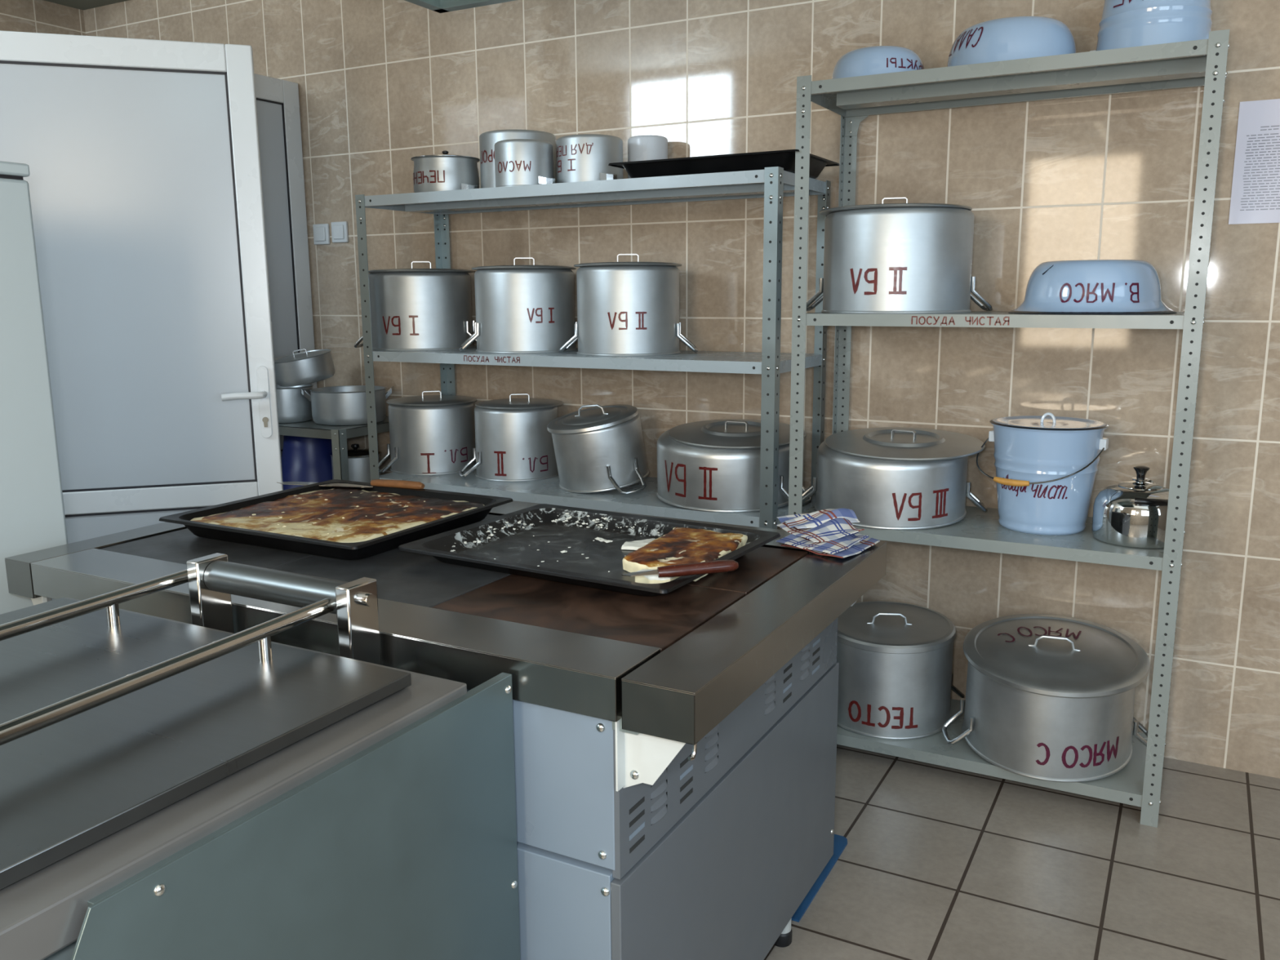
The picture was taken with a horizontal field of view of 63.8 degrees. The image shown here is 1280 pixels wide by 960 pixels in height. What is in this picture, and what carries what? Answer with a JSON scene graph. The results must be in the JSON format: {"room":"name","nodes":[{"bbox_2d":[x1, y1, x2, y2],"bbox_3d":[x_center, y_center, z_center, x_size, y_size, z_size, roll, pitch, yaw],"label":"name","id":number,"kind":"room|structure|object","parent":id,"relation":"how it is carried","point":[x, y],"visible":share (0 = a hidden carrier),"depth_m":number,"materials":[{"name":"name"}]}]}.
{"room":"commercial kitchen","nodes":[
{"label":"commercial kitchen","id":0,"kind":"room"},
{"bbox_2d":[0,0,85,35],"bbox_3d":[-3.607,-0.715,3.072,0.100,3.050,4.300,5,12,28],"label":"wall","id":1,"kind":"structure","parent":0,"point":[42,16],"depth_m":4.54,"materials":[{"name":"beige tile"}]},
{"bbox_2d":[44,0,128,9],"bbox_3d":[-2.785,-2.205,3.868,0.360,0.415,1.660,5,12,28],"label":"trim","id":2,"kind":"structure","parent":1,"relation":"attached to","point":[78,4],"depth_m":4.59,"materials":[{"name":"paint"}]},
{"bbox_2d":[83,0,1279,778],"bbox_3d":[0.685,-0.775,3.241,7.480,3.050,0.100,5,12,28],"label":"wall","id":3,"kind":"structure","parent":0,"point":[383,85],"depth_m":3.17,"materials":[{"name":"beige tile"}]},
{"bbox_2d":[254,73,317,457],"bbox_3d":[-1.585,-0.474,4.036,0.060,2.178,0.775,5,12,28],"label":"door","id":4,"kind":"structure","parent":3,"relation":"in","point":[277,103],"depth_m":4.16,"materials":[{"name":"white plastic"}]},
{"bbox_2d":[312,223,329,244],"bbox_3d":[-1.311,-1.010,4.229,0.082,0.082,0.018,5,12,28],"label":"light switch","id":5,"kind":"object","parent":3,"relation":"attached to","point":[321,231],"visible":1,"depth_m":4.22,"materials":[{"name":"white plastic"}]},
{"bbox_2d":[331,221,348,242],"bbox_3d":[-1.222,-1.007,4.180,0.082,0.082,0.018,5,12,28],"label":"light switch","id":6,"kind":"object","parent":3,"relation":"attached to","point":[339,229],"visible":1,"depth_m":4.17,"materials":[{"name":"white plastic"}]},
{"bbox_2d":[1228,98,1279,224],"bbox_3d":[1.665,-0.817,2.633,0.252,0.308,0.003,5,12,28],"label":"notice sheet","id":7,"kind":"object","parent":3,"relation":"attached to","point":[1255,185],"visible":1,"depth_m":2.67,"materials":[{"name":"paper"}]},
{"bbox_2d":[1240,124,1279,210],"bbox_3d":[1.669,-0.801,2.632,0.218,0.209,0.001,5,12,28],"label":"print","id":8,"kind":"object","parent":7,"relation":"attached to","point":[1260,144],"depth_m":2.67,"materials":[{"name":"grey paper"}]},
{"bbox_2d":[764,744,1279,959],"bbox_3d":[-0.352,1.119,1.620,7.480,0.080,4.500,5,12,28],"label":"floor","id":9,"kind":"structure","parent":0,"point":[937,862],"depth_m":2.43,"materials":[{"name":"grey tile"}]},
{"bbox_2d":[0,160,67,614],"bbox_3d":[-1.621,0.185,2.079,0.604,1.609,0.604,5,12,28],"label":"refrigerator","id":10,"kind":"object","parent":9,"relation":"on","point":[33,517],"visible":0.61,"depth_m":2.08,"materials":[{"name":"metal"}]},
{"bbox_2d":[0,30,283,543],"bbox_3d":[-1.540,-0.218,3.010,0.900,2.043,0.120,-4,11,-17],"label":"door","id":11,"kind":"structure","parent":9,"relation":"on","point":[142,157],"depth_m":2.99,"materials":[{"name":"white plastic"}]},
{"bbox_2d":[0,552,520,959],"bbox_3d":[-0.767,0.664,1.285,0.863,0.941,0.912,5,12,28],"label":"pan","id":12,"kind":"object","parent":9,"relation":"on","point":[170,789],"visible":1,"depth_m":1.18,"materials":[{"name":"metal"}]},
{"bbox_2d":[279,416,389,480],"bbox_3d":[-1.228,0.187,4.133,0.536,0.862,0.429,5,12,28],"label":"rack","id":13,"kind":"object","parent":9,"relation":"on","point":[339,434],"visible":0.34,"depth_m":3.81,"materials":[{"name":"metal"}]},
{"bbox_2d":[275,383,313,423],"bbox_3d":[-1.392,-0.301,4.040,0.220,0.138,0.220,5,12,28],"label":"cooking pot","id":14,"kind":"object","parent":13,"relation":"on","point":[293,406],"visible":0.54,"depth_m":3.96,"materials":[{"name":"metal"}]},
{"bbox_2d":[274,348,334,386],"bbox_3d":[-1.305,-0.437,3.982,0.237,0.142,0.232,-7,12,-31],"label":"cooking pot","id":15,"kind":"object","parent":14,"relation":"on","point":[306,367],"visible":0.94,"depth_m":3.90,"materials":[{"name":"metal"}]},
{"bbox_2d":[281,435,332,490],"bbox_3d":[-1.312,-0.024,4.111,0.310,0.365,0.310,5,12,28],"label":"cooking pot","id":16,"kind":"object","parent":13,"relation":"on","point":[308,460],"visible":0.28,"depth_m":4.00,"materials":[{"name":"blue metal"}]},
{"bbox_2d":[279,416,389,439],"bbox_3d":[-1.231,-0.218,4.062,0.526,0.035,0.419,5,12,28],"label":"shelf","id":17,"kind":"object","parent":13,"relation":"attached to","point":[309,428],"depth_m":3.85,"materials":[{"name":"grey metal"}]},
{"bbox_2d":[301,385,394,425],"bbox_3d":[-1.130,-0.292,3.996,0.286,0.133,0.286,5,12,28],"label":"cooking pot","id":18,"kind":"object","parent":13,"relation":"on","point":[346,405],"visible":0.91,"depth_m":3.88,"materials":[{"name":"metal"}]},
{"bbox_2d":[329,444,381,483],"bbox_3d":[-1.111,0.014,4.042,0.196,0.314,0.196,5,12,28],"label":"cooking pot","id":19,"kind":"object","parent":13,"relation":"on","point":[358,459],"visible":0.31,"depth_m":3.95,"materials":[{"name":"metal"}]},
{"bbox_2d":[4,500,886,959],"bbox_3d":[-0.340,0.550,2.131,1.466,0.855,0.985,5,12,28],"label":"electric stove","id":20,"kind":"object","parent":9,"relation":"on","point":[675,751],"visible":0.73,"depth_m":1.61,"materials":[{"name":"silver metal"}]},
{"bbox_2d":[159,479,513,559],"bbox_3d":[-0.638,0.081,2.215,0.547,0.042,0.502,5,12,28],"label":"baking tray","id":21,"kind":"object","parent":20,"relation":"on","point":[357,550],"visible":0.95,"depth_m":2.09,"materials":[{"name":"black metal"}]},
{"bbox_2d":[190,487,484,542],"bbox_3d":[-0.643,0.081,2.218,0.494,0.035,0.447,5,12,28],"label":"curd bake","id":22,"kind":"object","parent":21,"relation":"in","point":[386,513],"visible":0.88,"depth_m":2.19,"materials":[{"name":"brown food"}]},
{"bbox_2d":[252,492,432,536],"bbox_3d":[-0.647,0.067,2.213,0.396,0.004,0.360,5,12,28],"label":"flakes","id":23,"kind":"object","parent":22,"relation":"on","point":[350,492],"visible":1,"depth_m":2.16,"materials":[{"name":"food"}]},
{"bbox_2d":[277,479,424,488],"bbox_3d":[-0.701,0.004,2.483,0.401,0.020,0.040,2,11,15],"label":"cake server","id":24,"kind":"object","parent":21,"relation":"on","point":[377,482],"visible":1,"depth_m":2.46,"materials":[{"name":"metal"}]},
{"bbox_2d":[397,503,780,596],"bbox_3d":[-0.089,0.129,1.957,0.580,0.032,0.457,6,12,31],"label":"baking tray","id":25,"kind":"object","parent":20,"relation":"on","point":[514,553],"visible":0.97,"depth_m":2.01,"materials":[{"name":"black metal"}]},
{"bbox_2d":[450,512,659,572],"bbox_3d":[-0.156,0.121,2.015,0.368,0.023,0.398,5,12,28],"label":"crumbs","id":26,"kind":"object","parent":25,"relation":"on","point":[599,539],"visible":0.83,"depth_m":2.13,"materials":[{"name":"white food"}]},
{"bbox_2d":[621,537,655,550],"bbox_3d":[0.001,0.124,2.030,0.049,0.010,0.098,5,12,28],"label":"flake","id":27,"kind":"object","parent":25,"relation":"on","point":[636,544],"visible":0.88,"depth_m":2.01,"materials":[{"name":"white food"}]},
{"bbox_2d":[635,568,679,583],"bbox_3d":[0.029,0.166,1.752,0.069,0.025,0.057,5,12,28],"label":"piece of cake","id":28,"kind":"object","parent":25,"relation":"on","point":[652,579],"visible":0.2,"depth_m":1.73,"materials":[{"name":"beige food"}]},
{"bbox_2d":[621,560,738,577],"bbox_3d":[0.068,0.147,1.696,0.194,0.022,0.036,-2,10,-7],"label":"kitchen knife","id":29,"kind":"object","parent":25,"relation":"on","point":[719,566],"visible":1,"depth_m":1.69,"materials":[{"name":"metal"}]},
{"bbox_2d":[622,527,747,581],"bbox_3d":[0.082,0.133,1.925,0.177,0.027,0.314,5,12,28],"label":"piece of cake","id":30,"kind":"object","parent":25,"relation":"on","point":[681,545],"visible":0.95,"depth_m":1.90,"materials":[{"name":"brown food"}]},
{"bbox_2d":[775,507,879,558],"bbox_3d":[0.362,0.097,2.056,0.208,0.049,0.300,-3,11,-16],"label":"kitchen towel","id":31,"kind":"object","parent":20,"relation":"on","point":[829,531],"visible":1,"depth_m":2.04,"materials":[{"name":"fabric"}]},
{"bbox_2d":[355,166,831,528],"bbox_3d":[-0.187,-0.121,3.498,1.542,1.682,0.454,5,12,28],"label":"storage rack","id":32,"kind":"object","parent":9,"relation":"on","point":[772,184],"visible":0.46,"depth_m":3.23,"materials":[{"name":"metal"}]},
{"bbox_2d":[354,261,476,351],"bbox_3d":[-0.799,-0.636,3.744,0.394,0.311,0.409,-10,14,-42],"label":"cooking pot","id":33,"kind":"object","parent":32,"relation":"on","point":[412,309],"visible":0.83,"depth_m":3.59,"materials":[{"name":"metal"}]},
{"bbox_2d":[378,390,476,475],"bbox_3d":[-0.772,-0.187,3.841,0.330,0.291,0.404,5,12,28],"label":"cooking pot","id":34,"kind":"object","parent":32,"relation":"on","point":[429,435],"visible":0.87,"depth_m":3.72,"materials":[{"name":"metal"}]},
{"bbox_2d":[410,150,479,192],"bbox_3d":[-0.676,-1.066,3.590,0.238,0.160,0.238,-1,10,-2],"label":"saucepan","id":35,"kind":"object","parent":32,"relation":"on","point":[445,171],"visible":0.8,"depth_m":3.50,"materials":[{"name":"metal"}]},
{"bbox_2d":[458,393,563,481],"bbox_3d":[-0.442,-0.164,3.698,0.344,0.293,0.360,5,12,28],"label":"cooking pot","id":36,"kind":"object","parent":32,"relation":"on","point":[513,442],"visible":0.91,"depth_m":3.58,"materials":[{"name":"metal"}]},
{"bbox_2d":[458,257,577,353],"bbox_3d":[-0.394,-0.602,3.532,0.394,0.315,0.366,5,12,28],"label":"cooking pot","id":37,"kind":"object","parent":32,"relation":"on","point":[520,308],"visible":0.91,"depth_m":3.39,"materials":[{"name":"metal"}]},
{"bbox_2d":[479,129,556,188],"bbox_3d":[-0.419,-1.084,3.549,0.268,0.207,0.268,5,12,28],"label":"saucepan","id":38,"kind":"object","parent":32,"relation":"on","point":[487,140],"visible":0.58,"depth_m":3.45,"materials":[{"name":"metal"}]},
{"bbox_2d":[494,138,555,186],"bbox_3d":[-0.369,-1.010,3.312,0.200,0.147,0.193,0,10,0],"label":"saucepan","id":39,"kind":"object","parent":32,"relation":"on","point":[517,162],"visible":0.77,"depth_m":3.23,"materials":[{"name":"metal"}]},
{"bbox_2d":[555,133,622,182],"bbox_3d":[-0.162,-1.018,3.315,0.220,0.159,0.220,2,11,12],"label":"saucepan","id":40,"kind":"object","parent":32,"relation":"on","point":[580,157],"visible":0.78,"depth_m":3.22,"materials":[{"name":"metal"}]},
{"bbox_2d":[364,169,826,214],"bbox_3d":[-0.192,-0.924,3.353,1.528,0.040,0.444,5,12,28],"label":"shelf","id":41,"kind":"object","parent":32,"relation":"attached to","point":[743,184],"depth_m":3.21,"materials":[{"name":"grey metal"}]},
{"bbox_2d":[372,345,822,373],"bbox_3d":[-0.188,-0.410,3.446,1.528,0.034,0.445,5,12,28],"label":"shelf","id":42,"kind":"object","parent":32,"relation":"attached to","point":[718,362],"depth_m":3.20,"materials":[{"name":"grey metal"}]},
{"bbox_2d":[546,404,648,495],"bbox_3d":[-0.140,-0.115,3.442,0.338,0.283,0.347,0,10,4],"label":"cooking pot","id":43,"kind":"object","parent":32,"relation":"on","point":[599,448],"visible":1,"depth_m":3.33,"materials":[{"name":"metal"}]},
{"bbox_2d":[379,468,816,527],"bbox_3d":[-0.185,0.031,3.527,1.528,0.034,0.444,5,12,28],"label":"shelf","id":44,"kind":"object","parent":32,"relation":"attached to","point":[645,502],"depth_m":3.33,"materials":[{"name":"grey metal"}]},
{"bbox_2d":[559,253,697,356],"bbox_3d":[-0.038,-0.571,3.342,0.398,0.318,0.350,10,14,44],"label":"cooking pot","id":45,"kind":"object","parent":32,"relation":"on","point":[624,308],"visible":1,"depth_m":3.21,"materials":[{"name":"metal"}]},
{"bbox_2d":[627,134,667,178],"bbox_3d":[0.026,-1.042,3.398,0.138,0.173,0.138,5,12,28],"label":"saucepan","id":46,"kind":"object","parent":32,"relation":"on","point":[640,148],"visible":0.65,"depth_m":3.33,"materials":[{"name":"silver metal"}]},
{"bbox_2d":[608,149,839,178],"bbox_3d":[0.252,-0.919,3.066,0.592,0.046,0.377,5,12,28],"label":"baking tray","id":47,"kind":"object","parent":32,"relation":"on","point":[785,159],"visible":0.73,"depth_m":2.93,"materials":[{"name":"black metal"}]},
{"bbox_2d":[656,418,811,512],"bbox_3d":[0.281,-0.065,3.244,0.457,0.250,0.472,-3,11,-15],"label":"cooking pot","id":48,"kind":"object","parent":32,"relation":"on","point":[713,465],"visible":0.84,"depth_m":3.07,"materials":[{"name":"metal"}]},
{"bbox_2d":[791,834,847,922],"bbox_3d":[0.185,0.904,2.534,0.572,0.006,0.384,5,12,28],"label":"board","id":49,"kind":"object","parent":9,"relation":"on","point":[840,842],"visible":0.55,"depth_m":2.40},
{"bbox_2d":[788,29,1230,827],"bbox_3d":[0.968,-0.130,2.865,1.014,1.912,0.430,5,12,28],"label":"storage rack","id":50,"kind":"object","parent":9,"relation":"on","point":[1180,64],"visible":0.73,"depth_m":2.66,"materials":[{"name":"grey metal"}]},
{"bbox_2d":[831,45,924,79],"bbox_3d":[0.658,-1.133,2.848,0.272,0.102,0.272,5,12,28],"label":"basin","id":51,"kind":"object","parent":50,"relation":"on","point":[876,60],"visible":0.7,"depth_m":2.75,"materials":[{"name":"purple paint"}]},
{"bbox_2d":[802,426,987,529],"bbox_3d":[0.749,-0.024,3.000,0.453,0.253,0.488,-7,12,-30],"label":"cooking pot","id":52,"kind":"object","parent":50,"relation":"on","point":[891,477],"visible":0.95,"depth_m":2.84,"materials":[{"name":"metal"}]},
{"bbox_2d":[806,197,992,314],"bbox_3d":[0.717,-0.636,2.922,0.434,0.317,0.452,-8,13,-36],"label":"cooking pot","id":53,"kind":"object","parent":50,"relation":"on","point":[906,258],"visible":0.98,"depth_m":2.74,"materials":[{"name":"metal"}]},
{"bbox_2d":[836,600,964,739],"bbox_3d":[0.751,0.554,3.112,0.386,0.325,0.400,6,12,33],"label":"cooking pot","id":54,"kind":"object","parent":50,"relation":"on","point":[895,659],"visible":0.82,"depth_m":2.97,"materials":[{"name":"metal"}]},
{"bbox_2d":[801,505,1164,570],"bbox_3d":[0.971,0.135,2.914,1.000,0.032,0.420,5,12,28],"label":"shelf","id":55,"kind":"object","parent":50,"relation":"attached to","point":[980,531],"depth_m":2.72,"materials":[{"name":"grey metal"}]},
{"bbox_2d":[836,698,1147,807],"bbox_3d":[0.975,0.750,3.027,1.000,0.032,0.420,5,12,28],"label":"shelf","id":56,"kind":"object","parent":50,"relation":"attached to","point":[1125,786],"depth_m":2.85,"materials":[{"name":"grey metal"}]},
{"bbox_2d":[805,311,1184,328],"bbox_3d":[0.967,-0.440,2.809,1.000,0.032,0.421,5,12,28],"label":"shelf","id":57,"kind":"object","parent":50,"relation":"attached to","point":[974,318],"depth_m":2.61,"materials":[{"name":"grey metal"}]},
{"bbox_2d":[810,39,1208,117],"bbox_3d":[0.963,-1.037,2.700,1.000,0.038,0.420,5,12,28],"label":"shelf","id":58,"kind":"object","parent":50,"relation":"attached to","point":[1180,64],"depth_m":2.64,"materials":[{"name":"grey metal"}]},
{"bbox_2d":[946,16,1076,66],"bbox_3d":[0.973,-1.123,2.700,0.344,0.130,0.344,5,12,28],"label":"basin","id":59,"kind":"object","parent":50,"relation":"on","point":[1015,37],"visible":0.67,"depth_m":2.57,"materials":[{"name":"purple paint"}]},
{"bbox_2d":[976,412,1108,535],"bbox_3d":[1.100,-0.026,2.823,0.326,0.317,0.318,5,12,28],"label":"bucket","id":60,"kind":"object","parent":50,"relation":"on","point":[1046,466],"visible":1,"depth_m":2.73,"materials":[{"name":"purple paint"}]},
{"bbox_2d":[942,613,1150,782],"bbox_3d":[1.139,0.591,2.854,0.486,0.340,0.484,-9,14,-40],"label":"cooking pot","id":61,"kind":"object","parent":50,"relation":"on","point":[1049,697],"visible":0.99,"depth_m":2.72,"materials":[{"name":"metal"}]},
{"bbox_2d":[1008,259,1177,315],"bbox_3d":[1.177,-0.503,2.679,0.406,0.136,0.406,5,12,28],"label":"basin","id":62,"kind":"object","parent":50,"relation":"on","point":[1076,286],"visible":1,"depth_m":2.55,"materials":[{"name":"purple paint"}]},
{"bbox_2d":[1091,465,1168,548],"bbox_3d":[1.296,0.061,2.675,0.214,0.196,0.216,5,12,28],"label":"kettle","id":63,"kind":"object","parent":50,"relation":"on","point":[1129,513],"visible":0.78,"depth_m":2.61,"materials":[{"name":"silver metal"}]},
{"bbox_2d":[1090,0,1212,66],"bbox_3d":[1.274,-1.165,2.543,0.292,0.274,0.276,5,12,28],"label":"bucket","id":64,"kind":"object","parent":50,"relation":"on","point":[1123,24],"visible":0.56,"depth_m":2.45,"materials":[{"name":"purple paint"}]},
{"bbox_3d":[-0.373,-1.960,1.058,7.480,0.080,4.500,5,12,28],"label":"ceiling","id":65,"kind":"structure","parent":0,"visible":0},
{"bbox_2d":[404,0,515,13],"bbox_3d":[-0.227,-1.505,1.621,1.278,1.020,1.225,5,12,28],"label":"extractor hood","id":66,"kind":"object","parent":65,"relation":"attached to","point":[438,6],"visible":1,"depth_m":2.49,"materials":[{"name":"grey metal"}]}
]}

